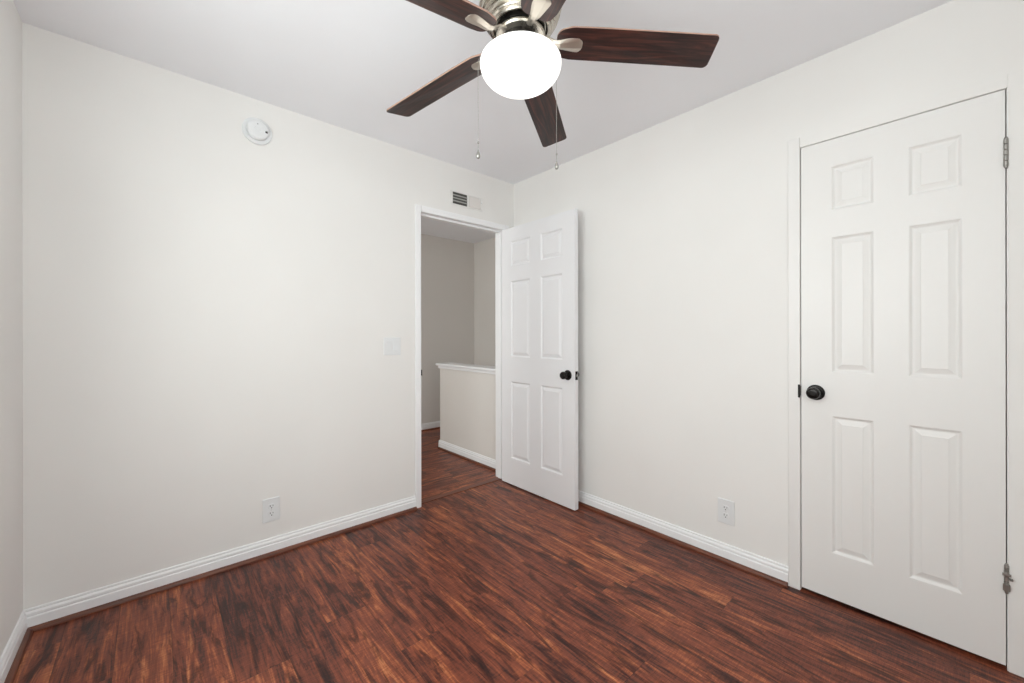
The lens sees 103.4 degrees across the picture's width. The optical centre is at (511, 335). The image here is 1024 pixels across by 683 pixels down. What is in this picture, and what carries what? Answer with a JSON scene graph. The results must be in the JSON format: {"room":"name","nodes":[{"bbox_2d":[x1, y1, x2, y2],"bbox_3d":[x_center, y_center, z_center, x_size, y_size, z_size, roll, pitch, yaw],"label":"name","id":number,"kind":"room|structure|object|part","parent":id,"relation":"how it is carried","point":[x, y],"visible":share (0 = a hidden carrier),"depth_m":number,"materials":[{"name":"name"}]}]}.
{"room":"empty bedroom","nodes":[
{"label":"empty bedroom","id":0,"kind":"room"},
{"bbox_2d":[0,0,22,657],"bbox_3d":[-1.001,-0.033,0.451,0.120,2.434,3.240,0,0,-42],"label":"wall","id":1,"kind":"structure","parent":0,"point":[11,247],"depth_m":1.48,"materials":[{"name":"paint"}]},
{"bbox_2d":[0,611,32,682],"bbox_3d":[-0.939,1.139,0.495,0.030,0.088,2.986,0,0,-42],"label":"baseboard","id":2,"kind":"structure","parent":1,"relation":"attached to","point":[12,655],"depth_m":1.46,"materials":[{"name":"paint"}]},
{"bbox_3d":[-0.934,1.175,0.500,0.016,0.018,2.986,0,0,-42],"label":"shoe moulding","id":3,"kind":"part","parent":2,"relation":"part of","materials":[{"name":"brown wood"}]},
{"bbox_2d":[22,22,513,609],"bbox_3d":[-0.963,-0.033,2.571,2.752,2.434,0.120,0,0,-42],"label":"wall","id":4,"kind":"structure","parent":0,"point":[209,311],"depth_m":1.98,"materials":[{"name":"paint"}]},
{"bbox_2d":[23,496,416,631],"bbox_3d":[-1.296,1.140,2.174,1.725,0.088,0.030,0,0,-42],"label":"baseboard","id":5,"kind":"structure","parent":4,"relation":"attached to","point":[40,617],"depth_m":1.96,"materials":[{"name":"paint"}]},
{"bbox_2d":[242,117,271,144],"bbox_3d":[-1.339,-1.079,2.129,0.138,0.138,0.044,0,0,-42],"label":"smoke detector","id":6,"kind":"object","parent":4,"relation":"attached to","point":[255,130],"visible":1,"depth_m":2.12,"materials":[{"name":"white plastic"}]},
{"bbox_2d":[263,496,279,523],"bbox_3d":[-1.300,0.944,2.184,0.083,0.127,0.009,0,0,-42],"label":"electrical outlet","id":7,"kind":"object","parent":4,"relation":"attached to","point":[271,506],"visible":1,"depth_m":2.18,"materials":[{"name":"white plastic"}]},
{"bbox_2d":[268,511,274,516],"bbox_3d":[-1.298,0.964,2.182,0.034,0.027,0.003,0,0,-42],"label":"socket","id":8,"kind":"object","parent":7,"relation":"attached to","point":[270,513],"depth_m":2.18,"materials":[{"name":"grey plastic"}]},
{"bbox_2d":[268,503,274,508],"bbox_3d":[-1.298,0.925,2.182,0.034,0.027,0.003,0,0,-42],"label":"socket","id":9,"kind":"object","parent":7,"relation":"attached to","point":[270,505],"depth_m":2.18,"materials":[{"name":"grey plastic"}]},
{"bbox_2d":[384,337,400,354],"bbox_3d":[-0.782,0.073,2.644,0.118,0.115,0.012,0,0,-42],"label":"light switch","id":10,"kind":"object","parent":4,"relation":"attached to","point":[392,346],"visible":1,"depth_m":2.64,"materials":[{"name":"white plastic"}]},
{"bbox_2d":[415,204,508,507],"bbox_3d":[-0.382,0.144,3.083,0.850,2.077,0.148,0,0,-42],"label":"door frame","id":11,"kind":"structure","parent":4,"relation":"attached to","point":[421,211],"depth_m":3.00,"materials":[{"name":"paint"}]},
{"bbox_2d":[502,209,578,509],"bbox_3d":[0.183,0.164,2.995,0.159,2.020,0.774,0,0,-42],"label":"door","id":12,"kind":"structure","parent":11,"relation":"attached to","point":[540,374],"depth_m":2.94,"materials":[{"name":"white paint"}]},
{"bbox_3d":[0.357,0.272,2.726,0.062,0.069,0.069,0,0,-42],"label":"knob","id":13,"kind":"part","parent":12,"relation":"part of","materials":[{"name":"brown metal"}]},
{"bbox_2d":[450,190,482,211],"bbox_3d":[-0.336,-1.009,3.038,0.292,0.104,0.016,0,0,-42],"label":"air vent","id":14,"kind":"object","parent":4,"relation":"in","point":[467,201],"visible":1,"depth_m":3.04,"materials":[{"name":"metal"}]},
{"bbox_2d":[421,234,473,423],"bbox_3d":[-1.926,-0.032,4.345,3.905,2.434,0.120,0,0,-42],"label":"wall","id":15,"kind":"structure","parent":0,"point":[447,265],"depth_m":5.17,"materials":[{"name":"paint"}]},
{"bbox_2d":[421,421,439,431],"bbox_3d":[-1.919,1.141,4.249,3.785,0.088,0.030,0,0,-42],"label":"baseboard","id":16,"kind":"structure","parent":15,"relation":"attached to","point":[432,425],"depth_m":5.05,"materials":[{"name":"paint"}]},
{"bbox_3d":[-1.915,1.176,4.244,3.785,0.018,0.016,0,0,-42],"label":"shoe moulding","id":17,"kind":"part","parent":16,"relation":"part of","materials":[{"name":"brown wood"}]},
{"bbox_2d":[13,0,952,242],"bbox_3d":[-0.240,-1.301,2.443,3.907,0.100,5.206,0,0,-42],"label":"ceiling","id":18,"kind":"structure","parent":0,"point":[340,63],"depth_m":1.82,"materials":[{"name":"paint"}]},
{"bbox_2d":[386,0,718,169],"bbox_3d":[-0.008,-0.913,1.302,1.187,0.676,1.217,0,0,-42],"label":"ceiling fan","id":19,"kind":"object","parent":18,"relation":"hanging from","point":[521,60],"visible":1,"depth_m":1.29,"materials":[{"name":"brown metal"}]},
{"bbox_3d":[-0.276,-0.938,1.539,0.515,0.036,0.118,0,12,35],"label":"blade","id":20,"kind":"part","parent":19,"relation":"part of","materials":[{"name":"brown wood"}]},
{"bbox_3d":[-0.274,-0.938,1.099,0.515,0.036,0.118,0,12,-37],"label":"blade","id":21,"kind":"part","parent":19,"relation":"part of","materials":[{"name":"brown wood"}]},
{"bbox_3d":[-0.082,-0.957,1.396,0.136,0.033,0.057,0,12,35],"label":"blade arm","id":22,"kind":"part","parent":19,"relation":"part of","materials":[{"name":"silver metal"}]},
{"bbox_3d":[-0.079,-0.957,1.239,0.136,0.033,0.057,0,12,-37],"label":"blade arm","id":23,"kind":"part","parent":19,"relation":"part of","materials":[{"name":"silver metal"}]},
{"bbox_3d":[0.028,-0.865,1.320,0.265,0.131,0.265,0,0,-42],"label":"lamp globe","id":24,"kind":"part","parent":19,"relation":"part of","materials":[{"name":"white glass"}]},
{"bbox_3d":[0.072,-0.957,1.193,0.057,0.033,0.136,13,-4,-18],"label":"blade arm","id":25,"kind":"part","parent":19,"relation":"part of","materials":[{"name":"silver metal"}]},
{"bbox_3d":[0.145,-0.939,0.964,0.118,0.036,0.515,13,-4,-18],"label":"blade","id":26,"kind":"part","parent":19,"relation":"part of","materials":[{"name":"brown wood"}]},
{"bbox_3d":[0.133,-0.933,1.679,0.118,0.036,0.515,-13,-4,15],"label":"blade","id":27,"kind":"part","parent":19,"relation":"part of","materials":[{"name":"brown wood"}]},
{"bbox_3d":[0.115,-0.780,1.381,0.102,0.349,0.002,0,0,-36],"label":"pull chain","id":28,"kind":"part","parent":19,"relation":"part of","materials":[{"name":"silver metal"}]},
{"bbox_3d":[0.162,-0.957,1.322,0.136,0.033,0.057,0,-12,-1],"label":"blade arm","id":29,"kind":"part","parent":19,"relation":"part of","materials":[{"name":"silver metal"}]},
{"bbox_3d":[0.403,-0.939,1.321,0.515,0.036,0.118,0,-12,-1],"label":"blade","id":30,"kind":"part","parent":19,"relation":"part of","materials":[{"name":"brown wood"}]},
{"bbox_2d":[474,238,495,365],"bbox_3d":[0.143,0.615,4.867,0.120,3.734,1.846,0,0,-42],"label":"wall","id":31,"kind":"structure","parent":0,"point":[484,251],"depth_m":5.34,"materials":[{"name":"paint"}]},
{"bbox_2d":[13,429,1023,682],"bbox_3d":[-0.280,1.208,2.404,3.785,0.050,4.966,0,0,-42],"label":"floor","id":32,"kind":"structure","parent":0,"point":[499,581],"depth_m":1.68,"materials":[{"name":"brown wood"}]},
{"bbox_2d":[421,477,500,503],"bbox_3d":[-0.383,1.181,3.085,0.764,0.004,0.054,0,0,-42],"label":"threshold","id":33,"kind":"object","parent":32,"relation":"on","point":[496,478],"visible":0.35,"depth_m":3.06,"materials":[{"name":"brown wood"}]},
{"bbox_2d":[436,0,1023,565],"bbox_3d":[0.702,-0.036,2.677,0.192,2.434,4.307,0,0,-42],"label":"wall","id":34,"kind":"structure","parent":0,"point":[683,218],"depth_m":2.19,"materials":[{"name":"paint"}]},
{"bbox_2d":[438,440,495,471],"bbox_3d":[-0.423,1.139,3.833,0.030,0.088,1.021,0,0,-42],"label":"baseboard","id":35,"kind":"structure","parent":34,"relation":"attached to","point":[489,463],"depth_m":3.82,"materials":[{"name":"paint"}]},
{"bbox_3d":[-0.368,0.331,3.883,0.152,0.028,1.053,0,0,-42],"label":"cap moulding","id":36,"kind":"part","parent":34,"relation":"part of","materials":[{"name":"paint"}]},
{"bbox_2d":[578,490,788,587],"bbox_3d":[0.651,1.137,2.624,0.030,0.088,1.942,0,0,-42],"label":"baseboard","id":37,"kind":"structure","parent":34,"relation":"attached to","point":[765,568],"depth_m":2.23,"materials":[{"name":"paint"}]},
{"bbox_2d":[718,497,734,525],"bbox_3d":[1.118,0.923,2.113,0.009,0.127,0.083,0,0,-42],"label":"electrical outlet","id":38,"kind":"object","parent":34,"relation":"attached to","point":[726,508],"visible":1,"depth_m":2.11,"materials":[{"name":"white plastic"}]},
{"bbox_2d":[722,512,728,518],"bbox_3d":[1.116,0.943,2.111,0.003,0.027,0.034,0,0,-42],"label":"socket","id":39,"kind":"object","parent":38,"relation":"attached to","point":[725,515],"depth_m":2.11,"materials":[{"name":"grey plastic"}]},
{"bbox_2d":[722,505,728,510],"bbox_3d":[1.116,0.904,2.111,0.003,0.027,0.034,0,0,-42],"label":"socket","id":40,"kind":"object","parent":38,"relation":"attached to","point":[724,507],"depth_m":2.11,"materials":[{"name":"grey plastic"}]},
{"bbox_2d":[788,69,1023,677],"bbox_3d":[1.581,0.133,1.676,0.134,2.094,0.712,0,0,-42],"label":"door frame","id":41,"kind":"structure","parent":34,"relation":"attached to","point":[1012,83],"depth_m":1.42,"materials":[{"name":"white paint"}]},
{"bbox_3d":[1.317,0.133,1.887,0.010,2.094,0.047,0,0,-42],"label":"casing","id":42,"kind":"part","parent":41,"relation":"part of","materials":[{"name":"white paint"}]},
{"bbox_3d":[1.341,0.258,1.880,0.044,0.060,0.008,0,0,-42],"label":"strike plate","id":43,"kind":"part","parent":41,"relation":"part of","materials":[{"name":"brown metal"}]},
{"bbox_2d":[801,90,1012,665],"bbox_3d":[1.533,0.150,1.631,0.097,2.028,0.615,0,0,-42],"label":"door","id":44,"kind":"structure","parent":34,"relation":"in","point":[903,340],"depth_m":1.60,"materials":[{"name":"white paint"}]},
{"bbox_3d":[1.352,0.259,1.808,0.062,0.069,0.069,0,0,-42],"label":"knob","id":45,"kind":"part","parent":44,"relation":"part of","materials":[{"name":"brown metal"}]}
]}

